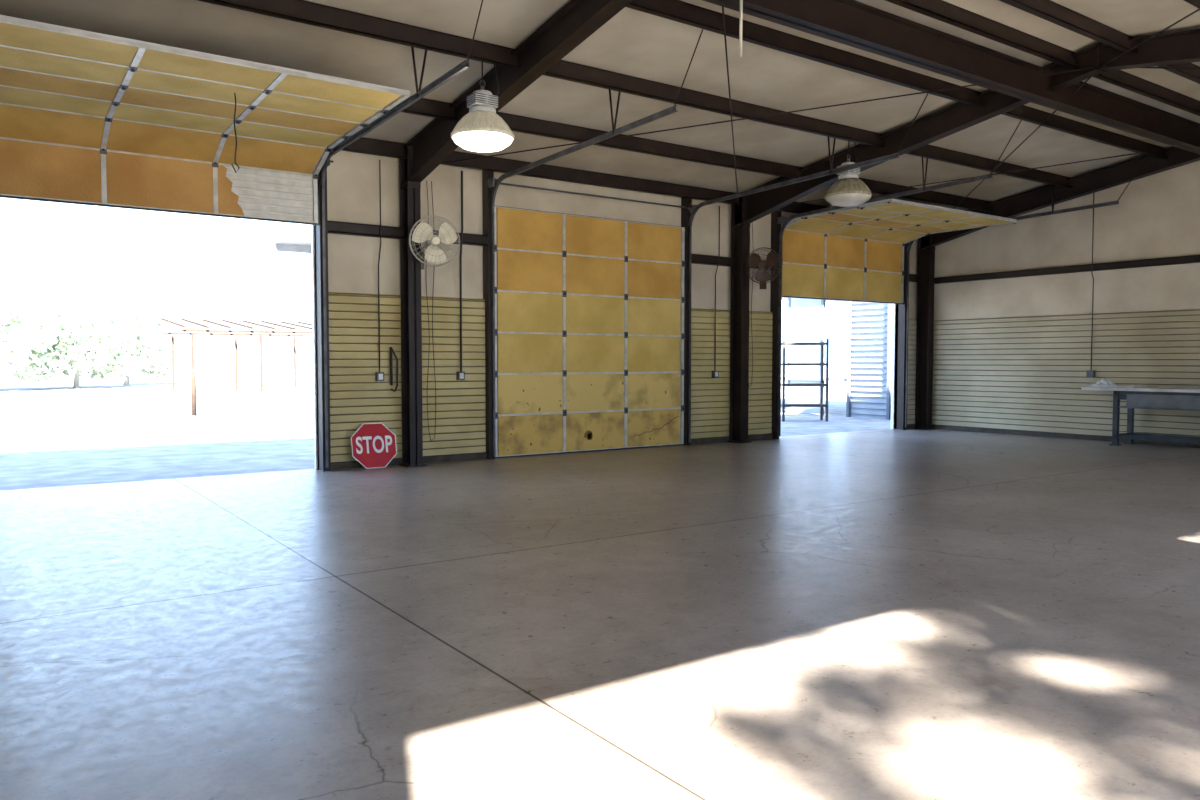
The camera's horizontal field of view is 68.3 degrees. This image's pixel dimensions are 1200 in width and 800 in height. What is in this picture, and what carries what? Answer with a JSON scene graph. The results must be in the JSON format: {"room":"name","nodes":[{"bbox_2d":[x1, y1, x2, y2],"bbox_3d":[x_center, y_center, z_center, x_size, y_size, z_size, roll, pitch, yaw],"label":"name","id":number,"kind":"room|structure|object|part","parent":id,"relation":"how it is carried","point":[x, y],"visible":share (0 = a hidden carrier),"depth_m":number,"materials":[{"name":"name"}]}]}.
{"room":"empty warehouse garage","nodes":[
{"label":"empty warehouse garage","id":0,"kind":"room"},
{"bbox_2d":[0,429,1199,799],"bbox_3d":[0.700,1.195,7.080,24.000,0.150,12.800,-2,3,-35],"label":"floor","id":1,"kind":"structure","parent":0,"point":[883,614],"depth_m":4.75,"materials":[{"name":"concrete"}]},
{"bbox_2d":[351,423,396,468],"bbox_3d":[-3.011,0.607,11.800,0.610,0.598,0.131,-2,3,-32],"label":"stop sign","id":2,"kind":"object","parent":1,"relation":"on","point":[373,445],"visible":1,"depth_m":11.79,"materials":[{"name":"red metal"}]},
{"bbox_2d":[399,0,632,466],"bbox_3d":[0.917,-1.465,7.036,0.280,5.168,12.430,-2,3,-35],"label":"frame","id":3,"kind":"object","parent":1,"relation":"on","point":[577,20],"visible":0.76,"depth_m":11.38,"materials":[{"name":"black metal"}]},
{"bbox_2d":[409,215,459,269],"bbox_3d":[-2.189,-2.102,11.769,0.644,0.684,0.472,0,3,2],"label":"wall fan","id":4,"kind":"object","parent":3,"relation":"attached to","point":[423,232],"visible":1,"depth_m":11.70,"materials":[{"name":"metal"}]},
{"bbox_3d":[-2.199,-2.112,11.757,0.170,0.170,0.380,-1,9,-17],"label":"motor","id":5,"kind":"part","parent":4,"relation":"part of","materials":[{"name":"silver metal"}]},
{"bbox_2d":[335,136,827,213],"bbox_3d":[-2.800,-3.342,11.796,23.900,0.207,0.150,-2,3,-35],"label":"roof beam","id":6,"kind":"structure","parent":3,"relation":"attached to","point":[363,145],"depth_m":13.40,"materials":[{"name":"brown metal"}]},
{"bbox_2d":[328,221,921,281],"bbox_3d":[-2.905,-2.267,11.941,23.840,0.140,0.160,-2,3,-35],"label":"beam","id":7,"kind":"structure","parent":3,"relation":"attached to","point":[334,227],"depth_m":12.02,"materials":[{"name":"brown metal"}]},
{"bbox_2d":[426,181,435,441],"bbox_3d":[-2.341,-1.213,12.236,0.140,3.592,0.010,-2,3,-35],"label":"chain","id":8,"kind":"object","parent":7,"relation":"hanging from","point":[426,181],"visible":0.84,"depth_m":12.24,"materials":[{"name":"grey metal"}]},
{"bbox_2d":[750,224,752,385],"bbox_3d":[2.673,-1.692,15.729,0.140,2.943,0.010,-2,3,-35],"label":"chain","id":9,"kind":"object","parent":7,"relation":"hanging from","point":[752,224],"visible":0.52,"depth_m":15.75,"materials":[{"name":"grey metal"}]},
{"bbox_2d":[198,0,1072,188],"bbox_3d":[-1.102,-3.650,9.356,23.900,0.207,0.150,-2,3,-35],"label":"roof beam","id":10,"kind":"structure","parent":3,"relation":"attached to","point":[302,11],"depth_m":10.03,"materials":[{"name":"brown metal"}]},
{"bbox_2d":[451,55,513,151],"bbox_3d":[-1.230,-3.112,9.265,0.660,0.984,0.660,-2,3,-35],"label":"lamp","id":11,"kind":"object","parent":10,"relation":"hanging from","point":[481,129],"visible":1,"depth_m":9.12,"materials":[{"name":"silver metal"}]},
{"bbox_2d":[824,136,871,206],"bbox_3d":[3.537,-3.259,12.600,0.660,0.984,0.660,-2,3,-35],"label":"lamp","id":12,"kind":"object","parent":10,"relation":"hanging from","point":[848,190],"visible":0.93,"depth_m":12.44,"materials":[{"name":"white metal"}]},
{"bbox_2d":[392,96,992,211],"bbox_3d":[-1.980,-3.491,10.617,23.900,0.207,0.150,-2,3,-35],"label":"roof beam","id":13,"kind":"structure","parent":3,"relation":"attached to","point":[423,107],"depth_m":12.64,"materials":[{"name":"brown metal"}]},
{"bbox_2d":[626,0,1167,159],"bbox_3d":[-0.202,-3.813,8.061,23.900,0.207,0.150,-2,3,-35],"label":"beam","id":14,"kind":"structure","parent":3,"relation":"attached to","point":[675,10],"depth_m":10.26,"materials":[{"name":"brown metal"}]},
{"bbox_2d":[703,0,1199,154],"bbox_3d":[0.332,-3.690,7.304,23.900,0.350,0.200,-2,3,-35],"label":"beam","id":15,"kind":"structure","parent":3,"relation":"attached to","point":[852,23],"depth_m":9.84,"materials":[{"name":"brown metal"}]},
{"bbox_2d":[1184,0,1199,7],"bbox_3d":[1.576,-3.701,5.524,23.900,0.207,0.150,-2,3,-35],"label":"roof purlin","id":16,"kind":"structure","parent":3,"relation":"attached to","point":[1196,3],"depth_m":8.28,"materials":[{"name":"brown metal"}]},
{"bbox_2d":[728,29,1199,442],"bbox_3d":[5.938,-1.619,10.549,0.280,5.168,12.430,-2,3,-35],"label":"frame","id":17,"kind":"object","parent":1,"relation":"on","point":[1180,47],"visible":0.91,"depth_m":12.94,"materials":[{"name":"black metal"}]},
{"bbox_2d":[746,247,780,288],"bbox_3d":[2.840,-2.294,15.331,0.488,0.696,0.572,-2,3,-34],"label":"wall fan","id":18,"kind":"object","parent":17,"relation":"attached to","point":[762,274],"visible":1,"depth_m":15.29,"materials":[{"name":"metal"}]},
{"bbox_3d":[2.837,-2.327,15.346,0.170,0.170,0.380,1,3,25],"label":"motor","id":19,"kind":"part","parent":18,"relation":"part of","materials":[{"name":"metal"}]},
{"bbox_2d":[441,7,1199,236],"bbox_3d":[5.639,-3.497,10.214,11.493,0.884,12.313,-2,3,-35],"label":"rods","id":20,"kind":"object","parent":17,"relation":"attached to","point":[1197,10],"visible":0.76,"depth_m":11.21,"materials":[{"name":"brown metal"}]},
{"bbox_2d":[914,147,1199,429],"bbox_3d":[10.321,-1.754,13.615,0.280,5.168,12.430,-2,3,-35],"label":"frame","id":21,"kind":"object","parent":1,"relation":"on","point":[1123,172],"visible":0.76,"depth_m":17.16,"materials":[{"name":"black metal"}]},
{"bbox_2d":[1081,387,1199,445],"bbox_3d":[9.399,0.301,14.543,0.690,0.980,2.600,-2,3,-35],"label":"workbench","id":22,"kind":"object","parent":1,"relation":"on","point":[1184,399],"visible":0.99,"depth_m":14.60,"materials":[{"name":"metal"}]},
{"bbox_2d":[1088,379,1146,387],"bbox_3d":[8.891,-0.295,15.200,0.558,0.145,0.799,-2,3,-35],"label":"plastic sheet","id":23,"kind":"object","parent":22,"relation":"on","point":[1103,382],"visible":1,"depth_m":15.22,"materials":[{"name":"white plastic"}]},
{"bbox_2d":[0,0,1199,209],"bbox_3d":[0.714,-3.667,6.846,24.400,1.031,13.250,-2,3,-35],"label":"ceiling","id":24,"kind":"structure","parent":0,"point":[635,43],"depth_m":10.44,"materials":[{"name":"beige"}]},
{"bbox_2d":[739,0,742,57],"bbox_3d":[1.138,-3.417,7.123,0.055,1.300,0.055,-1,3,-12],"label":"conduit","id":25,"kind":"object","parent":24,"relation":"hanging from","point":[741,1],"visible":1,"depth_m":7.13,"materials":[{"name":"metal"}]},
{"bbox_2d":[885,0,1199,115],"bbox_3d":[0.504,-3.940,7.047,23.900,0.207,0.150,-2,3,-35],"label":"beam","id":26,"kind":"structure","parent":24,"relation":"attached to","point":[943,11],"depth_m":10.10,"materials":[{"name":"brown metal"}]},
{"bbox_2d":[999,0,1199,83],"bbox_3d":[0.871,-3.917,6.523,23.900,0.207,0.150,-2,3,-35],"label":"beam","id":27,"kind":"structure","parent":24,"relation":"attached to","point":[1048,10],"depth_m":9.56,"materials":[{"name":"brown metal"}]},
{"bbox_2d":[314,151,917,461],"bbox_3d":[-2.920,-1.285,12.145,24.000,4.360,0.120,-2,3,-35],"label":"wall","id":28,"kind":"structure","parent":0,"point":[353,191],"depth_m":12.72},
{"bbox_2d":[0,138,318,224],"bbox_3d":[-5.123,-2.547,10.335,3.700,0.680,0.084,-2,3,-35],"label":"garage door panel","id":29,"kind":"object","parent":28,"relation":"attached to","point":[29,170],"visible":1,"depth_m":10.27,"materials":[{"name":"orange plastic"}]},
{"bbox_2d":[311,166,330,470],"bbox_3d":[-5.181,-1.132,10.481,3.860,4.200,0.300,-2,3,-35],"label":"door frame","id":30,"kind":"structure","parent":28,"relation":"attached to","point":[320,464],"depth_m":11.50,"materials":[{"name":"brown metal"}]},
{"bbox_2d":[321,0,482,467],"bbox_3d":[-3.828,-1.369,8.545,3.970,4.744,4.725,-2,3,-35],"label":"door track assembly","id":31,"kind":"object","parent":28,"relation":"attached to","point":[464,65],"visible":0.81,"depth_m":10.00,"materials":[{"name":"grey metal"}]},
{"bbox_2d":[0,103,332,174],"bbox_3d":[-4.946,-2.959,10.064,3.700,0.280,0.635,-2,3,-35],"label":"garage door panel","id":32,"kind":"object","parent":31,"relation":"attached to","point":[16,122],"visible":0.94,"depth_m":10.02,"materials":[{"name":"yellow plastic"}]},
{"bbox_2d":[0,86,349,148],"bbox_3d":[-4.605,-3.061,9.572,3.700,0.084,0.661,-2,3,-35],"label":"garage door panel","id":33,"kind":"object","parent":31,"relation":"attached to","point":[8,95],"visible":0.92,"depth_m":9.52,"materials":[{"name":"yellow plastic"}]},
{"bbox_2d":[0,67,368,135],"bbox_3d":[-4.255,-3.050,9.072,3.700,0.084,0.661,-2,3,-35],"label":"garage door panel","id":34,"kind":"object","parent":31,"relation":"attached to","point":[13,78],"visible":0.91,"depth_m":9.01,"materials":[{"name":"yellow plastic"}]},
{"bbox_2d":[0,46,389,123],"bbox_3d":[-3.905,-3.039,8.573,3.700,0.084,0.661,-2,3,-35],"label":"garage door panel","id":35,"kind":"object","parent":31,"relation":"attached to","point":[12,58],"visible":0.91,"depth_m":8.52,"materials":[{"name":"yellow plastic"}]},
{"bbox_2d":[231,93,239,172],"bbox_3d":[-3.561,-2.605,8.632,0.082,0.776,0.014,-2,3,-35],"label":"rope","id":36,"kind":"object","parent":35,"relation":"hanging from","point":[234,93],"visible":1,"depth_m":8.63,"materials":[{"name":"black fabric"}]},
{"bbox_2d":[0,15,411,109],"bbox_3d":[-3.570,-3.035,8.093,3.700,0.071,0.610,-2,3,-35],"label":"garage door panel","id":37,"kind":"object","parent":31,"relation":"attached to","point":[18,33],"visible":1,"depth_m":7.93,"materials":[{"name":"yellow plastic"}]},
{"bbox_2d":[328,292,485,461],"bbox_3d":[-2.626,-0.324,12.256,2.320,2.230,0.184,-2,3,-35],"label":"liner","id":38,"kind":"object","parent":28,"relation":"attached to","point":[356,399],"depth_m":12.16,"materials":[{"name":"yellow metal"}]},
{"bbox_2d":[375,160,383,380],"bbox_3d":[-2.956,-1.723,11.863,0.100,2.940,0.129,-2,3,-35],"label":"conduit","id":39,"kind":"object","parent":38,"relation":"attached to","point":[379,376],"visible":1,"depth_m":11.90,"materials":[{"name":"black metal"}]},
{"bbox_3d":[-2.804,-0.414,12.048,0.114,0.613,0.054,-2,3,-35],"label":"door latch handle","id":40,"kind":"part","parent":38,"relation":"part of","materials":[{"name":"black metal"}]},
{"bbox_2d":[456,171,464,379],"bbox_3d":[-1.971,-1.753,12.548,0.100,2.940,0.136,-2,3,-35],"label":"conduit","id":41,"kind":"object","parent":38,"relation":"attached to","point":[460,375],"visible":1,"depth_m":12.55,"materials":[{"name":"black metal"}]},
{"bbox_2d":[331,452,486,469],"bbox_3d":[-2.630,0.844,12.313,2.320,0.090,0.090,-2,3,-35],"label":"baseboard","id":42,"kind":"structure","parent":28,"relation":"attached to","point":[467,456],"depth_m":12.45,"materials":[{"name":"black"}]},
{"bbox_2d":[482,170,691,458],"bbox_3d":[-0.119,-1.288,14.022,3.860,4.200,0.300,-2,3,-35],"label":"door frame","id":43,"kind":"structure","parent":28,"relation":"attached to","point":[486,192],"depth_m":12.88,"materials":[{"name":"brown metal"}]},
{"bbox_2d":[495,405,684,457],"bbox_3d":[-0.072,0.473,14.033,3.700,0.680,0.084,-2,3,-35],"label":"garage door panel","id":44,"kind":"object","parent":28,"relation":"attached to","point":[552,433],"visible":0.96,"depth_m":13.92,"materials":[{"name":"plastic"}]},
{"bbox_2d":[508,382,678,450],"bbox_3d":[-0.015,0.226,14.046,3.302,1.032,0.009,-2,3,-35],"label":"grime marks","id":45,"kind":"object","parent":44,"relation":"attached to","point":[588,434],"visible":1,"depth_m":13.96,"materials":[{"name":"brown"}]},
{"bbox_2d":[495,369,684,415],"bbox_3d":[-0.072,-0.146,14.005,3.700,0.660,0.084,-2,3,-35],"label":"garage door panel","id":46,"kind":"object","parent":28,"relation":"attached to","point":[606,392],"visible":0.94,"depth_m":13.90,"materials":[{"name":"plastic"}]},
{"bbox_2d":[495,329,684,373],"bbox_3d":[-0.072,-0.755,13.979,3.700,0.660,0.084,-2,3,-35],"label":"garage door panel","id":47,"kind":"object","parent":28,"relation":"attached to","point":[515,353],"visible":0.96,"depth_m":13.86,"materials":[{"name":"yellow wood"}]},
{"bbox_2d":[495,287,684,335],"bbox_3d":[-0.072,-1.365,13.952,3.700,0.660,0.084,-2,3,-35],"label":"garage door panel","id":48,"kind":"object","parent":28,"relation":"attached to","point":[515,312],"visible":0.96,"depth_m":13.84,"materials":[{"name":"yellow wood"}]},
{"bbox_2d":[495,245,684,299],"bbox_3d":[-0.072,-1.974,13.925,3.700,0.660,0.084,-2,3,-35],"label":"garage door panel","id":49,"kind":"object","parent":28,"relation":"attached to","point":[515,270],"visible":0.96,"depth_m":13.81,"materials":[{"name":"orange wood"}]},
{"bbox_2d":[494,206,685,263],"bbox_3d":[-0.076,-2.559,13.905,3.700,0.610,0.070,-2,3,-35],"label":"garage door panel","id":50,"kind":"object","parent":28,"relation":"attached to","point":[514,228],"visible":0.92,"depth_m":13.79,"materials":[{"name":"orange plastic"}]},
{"bbox_2d":[487,29,927,455],"bbox_3d":[1.234,-1.525,12.086,3.970,4.744,4.725,-2,3,-35],"label":"door track assembly","id":51,"kind":"object","parent":28,"relation":"attached to","point":[492,182],"visible":1,"depth_m":12.74,"materials":[{"name":"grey metal"}]},
{"bbox_2d":[691,433,772,443],"bbox_3d":[2.322,0.692,15.777,2.050,0.090,0.090,-2,3,-35],"label":"baseboard","id":52,"kind":"structure","parent":28,"relation":"attached to","point":[754,436],"depth_m":15.61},
{"bbox_2d":[691,308,772,437],"bbox_3d":[2.301,-0.478,15.755,2.050,2.230,0.100,-2,3,-35],"label":"liner","id":53,"kind":"object","parent":28,"relation":"attached to","point":[710,397],"visible":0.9,"depth_m":15.59,"materials":[{"name":"yellow metal"}]},
{"bbox_2d":[712,206,719,377],"bbox_3d":[2.025,-1.867,15.347,0.100,2.960,0.129,-2,3,-35],"label":"conduit","id":54,"kind":"object","parent":53,"relation":"attached to","point":[715,374],"visible":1,"depth_m":15.38,"materials":[{"name":"black metal"}]},
{"bbox_2d":[770,211,908,438],"bbox_3d":[4.726,-1.437,17.412,3.870,4.200,0.300,-2,3,-35],"label":"door frame","id":55,"kind":"structure","parent":28,"relation":"attached to","point":[775,227],"depth_m":18.34,"materials":[{"name":"brown metal"}]},
{"bbox_2d":[782,260,904,303],"bbox_3d":[4.785,-2.283,17.291,3.710,0.680,0.084,-2,3,-35],"label":"garage door panel","id":56,"kind":"object","parent":28,"relation":"attached to","point":[824,282],"visible":0.92,"depth_m":17.21,"materials":[{"name":"yellow wood"}]},
{"bbox_2d":[782,230,904,272],"bbox_3d":[4.785,-2.902,17.264,3.710,0.660,0.084,-2,3,-35],"label":"garage door panel","id":57,"kind":"object","parent":28,"relation":"attached to","point":[798,247],"visible":0.94,"depth_m":17.18,"materials":[{"name":"orange wood"}]},
{"bbox_2d":[906,424,914,428],"bbox_3d":[6.585,0.561,18.760,0.620,0.090,0.090,-2,3,-35],"label":"baseboard","id":58,"kind":"structure","parent":28,"relation":"attached to","point":[909,426],"depth_m":18.70,"materials":[{"name":"black"}]},
{"bbox_2d":[907,318,916,423],"bbox_3d":[6.565,-0.609,18.737,0.620,2.230,0.100,-2,3,-35],"label":"liner","id":59,"kind":"object","parent":28,"relation":"attached to","point":[912,326],"visible":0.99,"depth_m":18.69,"materials":[{"name":"metal"}]},
{"bbox_2d":[777,120,1146,435],"bbox_3d":[6.080,-1.674,15.475,3.980,4.744,4.725,-2,3,-35],"label":"door track assembly","id":60,"kind":"object","parent":28,"relation":"attached to","point":[783,220],"visible":0.84,"depth_m":15.93,"materials":[{"name":"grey metal"}]},
{"bbox_2d":[781,216,929,243],"bbox_3d":[4.972,-3.259,16.980,3.710,0.192,0.656,-2,3,-35],"label":"garage door panel","id":61,"kind":"object","parent":60,"relation":"attached to","point":[804,224],"visible":0.93,"depth_m":16.89,"materials":[{"name":"yellow plastic"}]},
{"bbox_2d":[805,211,958,233],"bbox_3d":[5.319,-3.293,16.482,3.710,0.084,0.660,-2,3,-35],"label":"garage door panel","id":62,"kind":"object","parent":60,"relation":"attached to","point":[829,215],"visible":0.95,"depth_m":16.35,"materials":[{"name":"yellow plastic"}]},
{"bbox_2d":[832,205,988,229],"bbox_3d":[5.669,-3.271,15.983,3.710,0.084,0.660,-2,3,-35],"label":"garage door panel","id":63,"kind":"object","parent":60,"relation":"attached to","point":[858,210],"visible":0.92,"depth_m":15.89,"materials":[{"name":"yellow plastic"}]},
{"bbox_2d":[861,199,1016,225],"bbox_3d":[6.005,-3.257,15.504,3.710,0.070,0.610,-2,3,-35],"label":"garage door panel","id":64,"kind":"object","parent":60,"relation":"attached to","point":[890,205],"visible":0.99,"depth_m":15.29,"materials":[{"name":"yellow plastic"}]},
{"bbox_2d":[934,160,1199,435],"bbox_3d":[10.488,-1.783,13.810,0.100,5.208,12.500,-2,3,-35],"label":"wall","id":65,"kind":"structure","parent":0,"point":[1157,215],"depth_m":16.03,"materials":[{"name":"beige paint"}]},
{"bbox_2d":[932,424,1199,447],"bbox_3d":[10.447,0.777,13.833,0.070,0.090,12.400,-2,3,-35],"label":"baseboard","id":66,"kind":"structure","parent":65,"relation":"attached to","point":[942,427],"depth_m":16.58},
{"bbox_2d":[932,309,1199,436],"bbox_3d":[10.439,-0.369,13.838,0.100,2.180,12.400,-2,3,-35],"label":"liner","id":67,"kind":"object","parent":65,"relation":"attached to","point":[1016,373],"visible":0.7,"depth_m":16.41,"materials":[{"name":"beige metal"}]},
{"bbox_2d":[1086,192,1094,376],"bbox_3d":[8.842,-2.105,15.880,0.089,3.390,0.120,-2,3,-35],"label":"conduit","id":68,"kind":"object","parent":67,"relation":"attached to","point":[1089,373],"visible":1,"depth_m":15.90,"materials":[{"name":"black metal"}]},
{"bbox_2d":[934,255,1199,283],"bbox_3d":[10.427,-2.284,13.684,0.120,0.120,12.400,-2,3,-35],"label":"beam","id":69,"kind":"structure","parent":65,"relation":"attached to","point":[1190,258],"depth_m":16.12,"materials":[{"name":"brown metal"}]},
{"label":"outside","id":70,"kind":"structure","parent":0,"visible":0},
{"bbox_2d":[0,368,890,490],"bbox_3d":[-8.200,-0.838,55.314,230.000,0.270,220.000,-2,3,-35],"label":"ground","id":71,"kind":"structure","parent":70,"point":[54,433],"depth_m":20.07,"materials":[{"name":"white concrete"}]},
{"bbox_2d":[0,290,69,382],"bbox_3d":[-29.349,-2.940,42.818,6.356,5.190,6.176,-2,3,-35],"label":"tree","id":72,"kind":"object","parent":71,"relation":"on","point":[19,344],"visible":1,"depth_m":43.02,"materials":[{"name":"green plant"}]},
{"bbox_2d":[32,310,139,387],"bbox_3d":[-28.079,-2.697,47.276,6.340,4.316,6.174,-2,3,-35],"label":"tree","id":73,"kind":"object","parent":71,"relation":"on","point":[80,341],"visible":0.74,"depth_m":46.99,"materials":[{"name":"green plant"}]},
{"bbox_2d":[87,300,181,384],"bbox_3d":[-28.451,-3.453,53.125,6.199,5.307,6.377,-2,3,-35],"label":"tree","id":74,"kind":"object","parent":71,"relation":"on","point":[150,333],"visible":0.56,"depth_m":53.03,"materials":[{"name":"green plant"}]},
{"bbox_2d":[191,374,196,415],"bbox_3d":[-10.817,-0.132,23.573,0.120,1.110,0.120,-2,3,-35],"label":"post","id":75,"kind":"object","parent":71,"relation":"on","point":[193,377],"visible":1,"depth_m":23.53,"materials":[{"name":"brown wood"}]},
{"bbox_2d":[161,318,312,391],"bbox_3d":[-17.472,-2.291,43.985,6.900,3.630,6.200,-2,3,-35],"label":"frame","id":76,"kind":"object","parent":71,"relation":"on","point":[294,334],"visible":0.78,"depth_m":44.00,"materials":[{"name":"brown wood"}]},
{"bbox_2d":[273,225,310,252],"bbox_3d":[-7.213,-2.938,30.252,5.000,6.130,10.000,-2,3,-35],"label":"metal canopy","id":77,"kind":"object","parent":71,"relation":"on","point":[299,241],"visible":0.12,"depth_m":32.36,"materials":[{"name":"white metal"}]},
{"bbox_2d":[781,339,828,421],"bbox_3d":[4.959,-0.491,21.616,1.104,2.000,0.554,0,3,0],"label":"storage rack","id":78,"kind":"object","parent":71,"relation":"on","point":[822,343],"visible":0.77,"depth_m":21.35,"materials":[{"name":"black metal"}]},
{"bbox_2d":[781,297,891,419],"bbox_3d":[8.156,-1.425,25.449,5.800,3.530,7.600,-2,3,-35],"label":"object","id":79,"kind":"object","parent":71,"relation":"on","point":[869,324],"visible":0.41,"depth_m":22.98,"materials":[{"name":"white"}]}
]}

